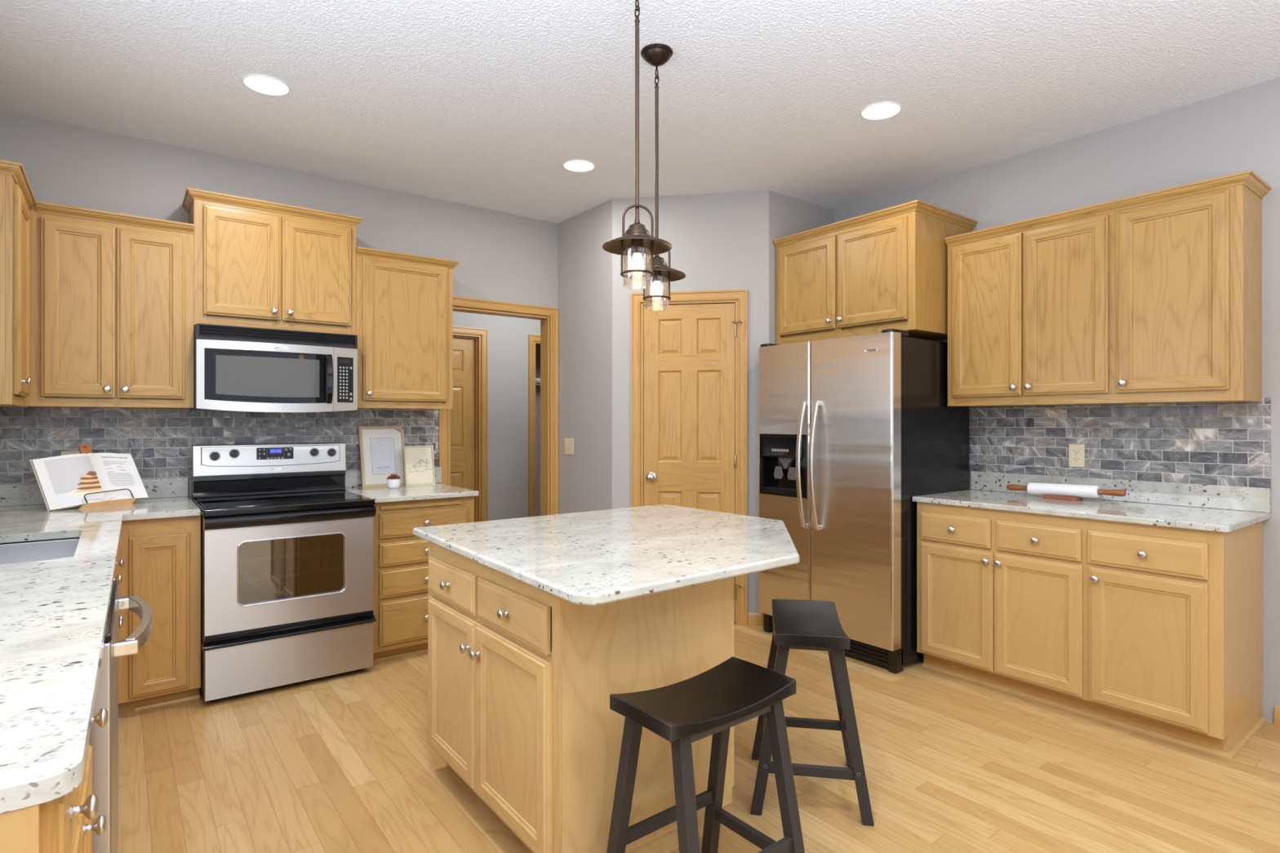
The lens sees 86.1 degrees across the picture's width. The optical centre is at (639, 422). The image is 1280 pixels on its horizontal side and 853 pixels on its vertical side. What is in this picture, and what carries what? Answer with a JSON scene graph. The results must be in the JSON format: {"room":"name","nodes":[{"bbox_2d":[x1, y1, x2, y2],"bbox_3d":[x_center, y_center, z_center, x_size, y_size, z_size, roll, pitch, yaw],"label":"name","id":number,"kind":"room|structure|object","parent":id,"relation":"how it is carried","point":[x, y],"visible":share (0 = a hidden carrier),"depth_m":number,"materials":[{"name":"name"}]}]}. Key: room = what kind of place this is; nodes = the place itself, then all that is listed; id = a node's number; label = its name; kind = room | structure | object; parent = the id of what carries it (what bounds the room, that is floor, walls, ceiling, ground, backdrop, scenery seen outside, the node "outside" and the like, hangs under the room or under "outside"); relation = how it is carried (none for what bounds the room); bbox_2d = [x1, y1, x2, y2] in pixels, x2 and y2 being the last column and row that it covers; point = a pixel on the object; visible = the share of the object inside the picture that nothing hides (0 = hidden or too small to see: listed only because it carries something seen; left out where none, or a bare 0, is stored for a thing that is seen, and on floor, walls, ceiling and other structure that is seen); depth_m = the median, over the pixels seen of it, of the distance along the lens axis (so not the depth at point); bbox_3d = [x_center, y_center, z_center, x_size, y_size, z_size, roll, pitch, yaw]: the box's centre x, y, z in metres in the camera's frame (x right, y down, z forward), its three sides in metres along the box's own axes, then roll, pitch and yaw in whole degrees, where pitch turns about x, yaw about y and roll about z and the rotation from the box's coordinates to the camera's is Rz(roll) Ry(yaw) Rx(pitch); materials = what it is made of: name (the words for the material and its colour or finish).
{"room":"kitchen","nodes":[
{"label":"kitchen","id":0,"kind":"room"},
{"bbox_2d":[0,111,557,512],"bbox_3d":[-1.885,-0.089,4.188,3.343,2.771,0.110,0,0,-37],"label":"wall","id":1,"kind":"structure","parent":0,"point":[502,256],"depth_m":3.99,"materials":[{"name":"grey paint"}]},
{"bbox_2d":[27,200,194,408],"bbox_3d":[-2.575,-0.530,3.367,0.627,0.918,0.360,0,0,-37],"label":"upper cabinet","id":2,"kind":"object","parent":1,"relation":"attached to","point":[112,293],"visible":1,"depth_m":3.23,"materials":[{"name":"brown wood"}]},
{"bbox_2d":[0,406,438,484],"bbox_3d":[-2.256,0.101,3.831,2.320,0.410,0.008,0,0,-37],"label":"tiled wall","id":3,"kind":"structure","parent":1,"relation":"attached to","point":[159,442],"depth_m":3.63,"materials":[{"name":"grey tile"}]},
{"bbox_2d":[60,451,79,455],"bbox_3d":[-2.818,0.203,3.393,0.073,0.118,0.009,0,0,-37],"label":"outlet","id":4,"kind":"object","parent":3,"relation":"attached to","point":[62,453],"visible":0.24,"depth_m":3.39,"materials":[{"name":"beige plastic"}]},
{"bbox_2d":[0,477,187,506],"bbox_3d":[-2.803,0.349,3.406,0.933,0.101,0.020,0,0,-37],"label":"backsplash","id":5,"kind":"structure","parent":3,"relation":"attached to","point":[18,495],"depth_m":3.32,"materials":[{"name":"beige stone"}]},
{"bbox_2d":[345,466,441,488],"bbox_3d":[-1.565,0.348,4.335,0.637,0.102,0.011,0,0,-37],"label":"backsplash","id":6,"kind":"structure","parent":3,"relation":"attached to","point":[353,478],"depth_m":4.20,"materials":[{"name":"beige stone"}]},
{"bbox_2d":[182,187,363,334],"bbox_3d":[-2.015,-0.828,3.792,0.842,0.676,0.364,0,0,-37],"label":"upper cabinet","id":7,"kind":"object","parent":1,"relation":"attached to","point":[258,264],"visible":0.98,"depth_m":3.64,"materials":[{"name":"brown wood"}]},
{"bbox_2d":[189,323,357,412],"bbox_3d":[-1.987,-0.269,3.745,0.762,0.436,0.444,0,0,-37],"label":"microwave","id":8,"kind":"object","parent":7,"relation":"attached to","point":[236,368],"visible":0.99,"depth_m":3.57,"materials":[{"name":"silver metal"}]},
{"bbox_2d":[355,246,459,409],"bbox_3d":[-1.463,-0.540,4.214,0.606,0.918,0.360,0,0,-37],"label":"upper cabinet","id":9,"kind":"object","parent":1,"relation":"attached to","point":[404,302],"visible":0.98,"depth_m":4.08,"materials":[{"name":"brown wood"}]},
{"bbox_2d":[438,296,558,515],"bbox_3d":[-0.969,0.227,4.807,0.910,2.138,0.016,0,0,-37],"label":"trim","id":10,"kind":"structure","parent":1,"relation":"attached to","point":[553,313],"depth_m":5.04,"materials":[{"name":"brown wood"}]},
{"bbox_2d":[448,306,550,515],"bbox_3d":[-1.007,0.258,4.857,0.781,2.077,0.110,0,0,-37],"label":"trim","id":11,"kind":"structure","parent":1,"relation":"attached to","point":[544,321],"depth_m":5.05,"materials":[{"name":"brown wood"}]},
{"bbox_2d":[453,311,540,520],"bbox_3d":[-2.067,-0.089,5.931,4.300,2.771,0.100,0,0,-37],"label":"wall","id":12,"kind":"structure","parent":0,"point":[508,336],"depth_m":6.49,"materials":[{"name":"grey paint"}]},
{"bbox_2d":[450,337,475,522],"bbox_3d":[-1.816,0.253,6.131,0.740,2.062,0.099,0,0,-37],"label":"door","id":13,"kind":"structure","parent":12,"relation":"in","point":[463,412],"depth_m":6.30,"materials":[{"name":"brown wood"}]},
{"bbox_2d":[453,326,488,521],"bbox_3d":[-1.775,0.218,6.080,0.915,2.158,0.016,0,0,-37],"label":"trim","id":14,"kind":"structure","parent":12,"relation":"attached to","point":[483,333],"depth_m":6.33,"materials":[{"name":"brown wood"}]},
{"bbox_2d":[528,334,540,516],"bbox_3d":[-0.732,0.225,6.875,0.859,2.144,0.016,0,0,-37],"label":"trim","id":15,"kind":"structure","parent":12,"relation":"attached to","point":[531,338],"depth_m":6.63,"materials":[{"name":"brown wood"}]},
{"bbox_2d":[535,344,540,516],"bbox_3d":[-1.297,-0.089,7.561,1.100,2.771,0.100,0,0,-37],"label":"door","id":16,"kind":"structure","parent":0,"point":[537,346],"depth_m":7.62,"materials":[{"name":"grey paint"}]},
{"bbox_2d":[535,381,540,386],"bbox_3d":[-1.171,-0.411,7.386,0.890,0.037,0.338,0,0,-37],"label":"closet shelf","id":17,"kind":"object","parent":16,"relation":"attached to","point":[537,383],"visible":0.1,"depth_m":7.39,"materials":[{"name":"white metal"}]},
{"bbox_2d":[557,199,612,514],"bbox_3d":[-0.354,-0.089,4.846,0.110,2.771,0.699,0,0,-37],"label":"wall","id":18,"kind":"structure","parent":0,"point":[584,269],"depth_m":4.77,"materials":[{"name":"grey paint"}]},
{"bbox_2d":[564,438,573,454],"bbox_3d":[-0.518,0.176,4.955,0.019,0.118,0.118,0,0,-37],"label":"light switch","id":19,"kind":"object","parent":18,"relation":"attached to","point":[569,442],"visible":1,"depth_m":4.95,"materials":[{"name":"beige plastic"}]},
{"bbox_2d":[0,0,1279,223],"bbox_3d":[-0.703,-1.515,1.665,7.500,0.080,10.900,0,0,-37],"label":"ceiling","id":20,"kind":"structure","parent":0,"point":[482,104],"depth_m":2.97,"materials":[{"name":"white paint"}]},
{"bbox_2d":[241,74,290,96],"bbox_3d":[-1.634,-1.472,2.999,0.189,0.005,0.189,0,0,-37],"label":"recessed light","id":21,"kind":"object","parent":20,"relation":"in","point":[258,83],"visible":1,"depth_m":2.99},
{"bbox_2d":[562,159,595,172],"bbox_3d":[-0.350,-1.472,3.942,0.189,0.005,0.189,0,0,-37],"label":"recessed light","id":22,"kind":"object","parent":20,"relation":"in","point":[575,165],"visible":1,"depth_m":3.94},
{"bbox_2d":[602,0,671,283],"bbox_3d":[-0.009,-0.962,2.280,0.231,1.026,0.231,0,0,-37],"label":"pendant light","id":23,"kind":"object","parent":20,"relation":"hanging from","point":[637,242],"visible":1,"depth_m":2.27,"materials":[{"name":"brown metal"}]},
{"bbox_2d":[631,238,643,254],"bbox_3d":[-0.009,-0.582,2.280,0.040,0.047,0.040,0,0,-37],"label":"socket","id":24,"kind":"object","parent":23,"relation":"attached to","point":[637,244],"depth_m":2.26,"materials":[{"name":"brown metal"}]},
{"bbox_2d":[627,43,685,302],"bbox_3d":[0.067,-0.962,2.732,0.231,1.026,0.231,0,0,-37],"label":"pendant light","id":25,"kind":"object","parent":20,"relation":"hanging from","point":[655,55],"visible":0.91,"depth_m":2.73,"materials":[{"name":"brown metal"}]},
{"bbox_2d":[651,270,662,282],"bbox_3d":[0.067,-0.582,2.732,0.040,0.047,0.040,0,0,-37],"label":"socket","id":26,"kind":"object","parent":25,"relation":"attached to","point":[657,277],"depth_m":2.72,"materials":[{"name":"brown metal"}]},
{"bbox_2d":[859,101,902,119],"bbox_3d":[1.141,-1.472,3.248,0.189,0.005,0.189,0,0,-37],"label":"recessed light","id":27,"kind":"object","parent":20,"relation":"in","point":[886,109],"visible":1,"depth_m":3.24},
{"bbox_2d":[612,190,768,613],"bbox_3d":[0.325,-0.089,4.504,1.024,2.771,0.110,0,0,10],"label":"wall","id":28,"kind":"structure","parent":0,"point":[720,241],"depth_m":4.44,"materials":[{"name":"grey paint"}]},
{"bbox_2d":[631,288,747,625],"bbox_3d":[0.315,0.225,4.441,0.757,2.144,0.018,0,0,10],"label":"trim","id":29,"kind":"structure","parent":28,"relation":"attached to","point":[741,295],"depth_m":4.39,"materials":[{"name":"brown wood"}]},
{"bbox_2d":[644,303,742,622],"bbox_3d":[0.338,0.260,4.432,0.642,2.045,0.104,0,0,10],"label":"door","id":30,"kind":"structure","parent":28,"relation":"in","point":[690,458],"depth_m":4.45,"materials":[{"name":"brown wood"}]},
{"bbox_2d":[747,612,763,626],"bbox_3d":[0.752,1.256,4.367,0.130,0.080,0.012,0,0,10],"label":"baseboard","id":31,"kind":"structure","parent":28,"relation":"attached to","point":[754,619],"depth_m":4.37,"materials":[{"name":"brown wood"}]},
{"bbox_2d":[118,581,1279,852],"bbox_3d":[-0.703,1.326,1.665,7.500,0.060,10.900,0,0,-37],"label":"floor","id":32,"kind":"structure","parent":0,"point":[344,762],"depth_m":2.50,"materials":[{"name":"brown wood"}]},
{"bbox_2d":[0,707,107,852],"bbox_3d":[-1.088,0.862,0.917,0.589,0.869,0.732,0,0,-36],"label":"base cabinet","id":33,"kind":"object","parent":32,"relation":"on","point":[64,824],"visible":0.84,"depth_m":0.81,"materials":[{"name":"brown wood"}]},
{"bbox_2d":[0,514,200,714],"bbox_3d":[-2.583,0.862,3.148,0.906,0.869,0.660,0,0,-37],"label":"base cabinet","id":34,"kind":"object","parent":32,"relation":"on","point":[161,557],"visible":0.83,"depth_m":3.08,"materials":[{"name":"brown wood"}]},
{"bbox_2d":[0,477,199,813],"bbox_3d":[-1.778,0.363,2.061,0.933,0.129,3.402,0,0,-37],"label":"countertop","id":35,"kind":"structure","parent":34,"relation":"on","point":[54,614],"depth_m":1.31,"materials":[{"name":"beige stone"}]},
{"bbox_2d":[0,537,79,564],"bbox_3d":[-2.041,0.523,2.156,0.450,0.188,0.693,0,0,-37],"label":"sink","id":36,"kind":"object","parent":35,"relation":"in","point":[55,548],"visible":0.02,"depth_m":2.48,"materials":[{"name":"silver metal"}]},
{"bbox_2d":[29,453,148,511],"bbox_3d":[-2.601,0.274,3.246,0.142,0.251,0.428,0,0,32],"label":"cookbook","id":37,"kind":"object","parent":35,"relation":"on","point":[64,482],"visible":1,"depth_m":3.22,"materials":[{"name":"paper"}]},
{"bbox_2d":[44,456,95,501],"bbox_3d":[-2.620,0.269,3.183,0.105,0.214,0.198,0,0,23],"label":"photo","id":38,"kind":"object","parent":37,"relation":"attached to","point":[66,478],"depth_m":3.16},
{"bbox_2d":[78,443,136,509],"bbox_3d":[-2.593,0.258,3.289,0.187,0.310,0.241,0,0,29],"label":"cookbook stand","id":39,"kind":"object","parent":35,"relation":"on","point":[122,501],"visible":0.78,"depth_m":3.27,"materials":[{"name":"brown wood"}]},
{"bbox_2d":[113,558,124,628],"bbox_3d":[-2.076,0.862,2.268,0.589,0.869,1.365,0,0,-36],"label":"knob","id":40,"kind":"object","parent":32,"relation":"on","point":[121,562],"visible":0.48,"depth_m":2.32,"materials":[{"name":"metal"}]},
{"bbox_2d":[88,580,151,852],"bbox_3d":[-1.454,0.863,1.484,0.648,0.866,0.594,0,0,-36],"label":"dishwasher","id":41,"kind":"object","parent":32,"relation":"on","point":[104,741],"visible":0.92,"depth_m":1.39,"materials":[{"name":"silver metal"}]},
{"bbox_2d":[191,442,376,702],"bbox_3d":[-1.859,0.708,3.567,0.756,1.176,0.701,0,0,-37],"label":"range","id":42,"kind":"object","parent":32,"relation":"on","point":[286,551],"visible":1,"depth_m":3.37,"materials":[{"name":"silver metal"}]},
{"bbox_2d":[192,490,374,517],"bbox_3d":[-1.839,0.413,3.542,0.750,0.035,0.576,0,0,-37],"label":"cooktop","id":43,"kind":"object","parent":42,"relation":"in","point":[256,503],"depth_m":3.45,"materials":[{"name":"black glass"}]},
{"bbox_2d":[373,496,474,662],"bbox_3d":[-1.373,0.862,4.053,0.600,0.869,0.688,0,0,-37],"label":"base cabinet","id":44,"kind":"object","parent":32,"relation":"on","point":[400,557],"visible":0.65,"depth_m":3.73,"materials":[{"name":"brown wood"}]},
{"bbox_2d":[345,466,478,502],"bbox_3d":[-1.366,0.362,4.072,0.637,0.130,0.702,0,0,-37],"label":"countertop","id":45,"kind":"structure","parent":44,"relation":"on","point":[353,478],"depth_m":3.97,"materials":[{"name":"beige stone"}]},
{"bbox_2d":[357,426,405,488],"bbox_3d":[-1.603,0.214,4.279,0.282,0.376,0.078,0,0,-43],"label":"framed print","id":46,"kind":"object","parent":45,"relation":"on","point":[380,447],"visible":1,"depth_m":4.26,"materials":[{"name":"brown wood"}]},
{"bbox_2d":[386,473,400,488],"bbox_3d":[-1.484,0.356,4.137,0.083,0.086,0.084,0,0,-37],"label":"potted succulent","id":47,"kind":"object","parent":45,"relation":"on","point":[393,481],"visible":1,"depth_m":4.11,"materials":[{"name":"white ceramic"}]},
{"bbox_2d":[386,478,400,488],"bbox_3d":[-1.485,0.371,4.136,0.080,0.056,0.079,0,0,-37],"label":"pot","id":48,"kind":"object","parent":47,"relation":"attached to","point":[393,483],"depth_m":4.11,"materials":[{"name":"white ceramic"}]},
{"bbox_2d":[403,445,435,486],"bbox_3d":[-1.400,0.276,4.353,0.191,0.251,0.050,0,0,-44],"label":"framed print","id":49,"kind":"object","parent":45,"relation":"on","point":[419,462],"visible":1,"depth_m":4.34,"materials":[{"name":"beige paper"}]},
{"bbox_2d":[427,541,733,852],"bbox_3d":[-0.259,0.865,2.366,0.703,0.862,0.972,0,0,-37],"label":"kitchen island","id":50,"kind":"object","parent":32,"relation":"on","point":[522,677],"visible":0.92,"depth_m":1.98,"materials":[{"name":"brown wood"}]},
{"bbox_2d":[413,504,799,605],"bbox_3d":[0.007,0.419,2.497,1.321,0.030,1.274,0,0,-37],"label":"island countertop","id":51,"kind":"structure","parent":50,"relation":"on","point":[597,557],"depth_m":2.21,"materials":[{"name":"beige stone"}]},
{"bbox_2d":[606,656,804,852],"bbox_3d":[0.171,0.992,1.787,0.450,0.609,0.391,0,0,-39],"label":"stool","id":52,"kind":"object","parent":32,"relation":"on","point":[735,691],"visible":1,"depth_m":1.77,"materials":[{"name":"black paint"}]},
{"bbox_2d":[751,599,874,826],"bbox_3d":[0.593,0.992,2.432,0.391,0.609,0.450,0,0,10],"label":"stool","id":53,"kind":"object","parent":32,"relation":"on","point":[800,624],"visible":0.96,"depth_m":2.26,"materials":[{"name":"black paint"}]},
{"bbox_2d":[758,328,968,673],"bbox_3d":[1.289,0.409,4.076,0.870,1.775,0.922,0,0,-37],"label":"refrigerator","id":54,"kind":"object","parent":32,"relation":"on","point":[851,429],"visible":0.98,"depth_m":3.72,"materials":[{"name":"silver metal"}]},
{"bbox_2d":[916,502,1266,760],"bbox_3d":[2.063,0.857,3.269,0.656,0.878,1.270,0,0,-37],"label":"base cabinet","id":55,"kind":"object","parent":32,"relation":"on","point":[1155,631],"visible":0.99,"depth_m":2.92,"materials":[{"name":"brown wood"}]},
{"bbox_2d":[911,471,1271,532],"bbox_3d":[2.073,0.351,3.278,0.635,0.134,1.297,0,0,-37],"label":"countertop","id":56,"kind":"structure","parent":55,"relation":"on","point":[1201,507],"depth_m":3.18,"materials":[{"name":"beige stone"}]},
{"bbox_2d":[1043,494,1082,501],"bbox_3d":[2.137,0.380,3.466,0.072,0.020,0.156,0,0,-37],"label":"rolling pin stand","id":57,"kind":"object","parent":56,"relation":"on","point":[1045,496],"visible":0.83,"depth_m":3.44,"materials":[{"name":"brown wood"}]},
{"bbox_2d":[1006,482,1126,497],"bbox_3d":[2.137,0.344,3.466,0.062,0.068,0.548,0,0,-37],"label":"rolling pin","id":58,"kind":"object","parent":56,"relation":"on","point":[1033,488],"visible":1,"depth_m":3.43,"materials":[{"name":"white stone"}]},
{"bbox_2d":[734,305,735,581],"bbox_3d":[0.168,-0.089,6.463,0.100,2.771,3.920,0,0,-37],"label":"wall","id":59,"kind":"structure","parent":0,"point":[735,305],"depth_m":5.58,"materials":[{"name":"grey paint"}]},
{"bbox_2d":[768,190,833,344],"bbox_3d":[1.050,-0.089,4.604,0.659,2.771,0.108,0,0,-37],"label":"wall","id":60,"kind":"structure","parent":0,"point":[788,215],"depth_m":4.44,"materials":[{"name":"grey paint"}]},
{"bbox_2d":[833,77,1279,723],"bbox_3d":[3.343,-0.089,2.220,0.100,2.771,6.680,0,0,-37],"label":"wall","id":61,"kind":"structure","parent":0,"point":[1238,131],"depth_m":3.24,"materials":[{"name":"grey paint"}]},
{"bbox_2d":[773,200,977,344],"bbox_3d":[1.392,-0.826,4.162,0.649,0.670,0.997,0,0,-37],"label":"upper cabinet","id":62,"kind":"object","parent":61,"relation":"attached to","point":[872,273],"visible":0.98,"depth_m":3.85,"materials":[{"name":"brown wood"}]},
{"bbox_2d":[944,169,1271,406],"bbox_3d":[2.189,-0.549,3.354,0.360,0.924,1.280,0,0,-37],"label":"upper cabinet","id":63,"kind":"object","parent":61,"relation":"attached to","point":[1155,297],"visible":1,"depth_m":3.13,"materials":[{"name":"brown wood"}]},
{"bbox_2d":[968,398,1271,490],"bbox_3d":[2.314,0.096,3.481,0.008,0.400,1.327,0,0,-37],"label":"tiled wall","id":64,"kind":"structure","parent":61,"relation":"attached to","point":[1208,443],"depth_m":3.35,"materials":[{"name":"grey tile"}]},
{"bbox_2d":[1068,444,1084,466],"bbox_3d":[2.256,0.173,3.543,0.009,0.118,0.073,0,0,-37],"label":"outlet","id":65,"kind":"object","parent":64,"relation":"attached to","point":[1076,451],"visible":1,"depth_m":3.54,"materials":[{"name":"beige plastic"}]},
{"bbox_2d":[1072,448,1079,454],"bbox_3d":[2.254,0.153,3.541,0.003,0.028,0.034,0,0,-37],"label":"receptacle","id":66,"kind":"object","parent":65,"relation":"attached to","point":[1075,451],"depth_m":3.54,"materials":[{"name":"beige plastic"}]},
{"bbox_2d":[1072,457,1079,462],"bbox_3d":[2.254,0.193,3.541,0.003,0.028,0.034,0,0,-37],"label":"receptacle","id":67,"kind":"object","parent":65,"relation":"attached to","point":[1074,459],"depth_m":3.54,"materials":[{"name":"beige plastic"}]},
{"bbox_2d":[970,471,1271,512],"bbox_3d":[2.317,0.337,3.464,0.021,0.106,1.297,0,0,-37],"label":"backsplash","id":68,"kind":"structure","parent":64,"relation":"attached to","point":[1189,495],"depth_m":3.26,"materials":[{"name":"beige stone"}]},
{"bbox_2d":[1274,705,1279,725],"bbox_3d":[4.022,1.256,1.235,0.012,0.080,4.290,0,0,-37],"label":"baseboard","id":69,"kind":"structure","parent":61,"relation":"attached to","point":[1277,708],"depth_m":2.93,"materials":[{"name":"brown wood"}]},
{"bbox_3d":[-2.170,-0.089,1.722,0.100,2.771,3.469,0,0,-37],"label":"wall","id":70,"kind":"structure","parent":0,"visible":0},
{"bbox_2d":[0,159,35,407],"bbox_3d":[-2.670,-0.528,2.757,0.360,0.922,0.594,0,0,-37],"label":"upper cabinet","id":71,"kind":"object","parent":70,"relation":"attached to","point":[16,195],"visible":1,"depth_m":2.67,"materials":[{"name":"brown wood"}]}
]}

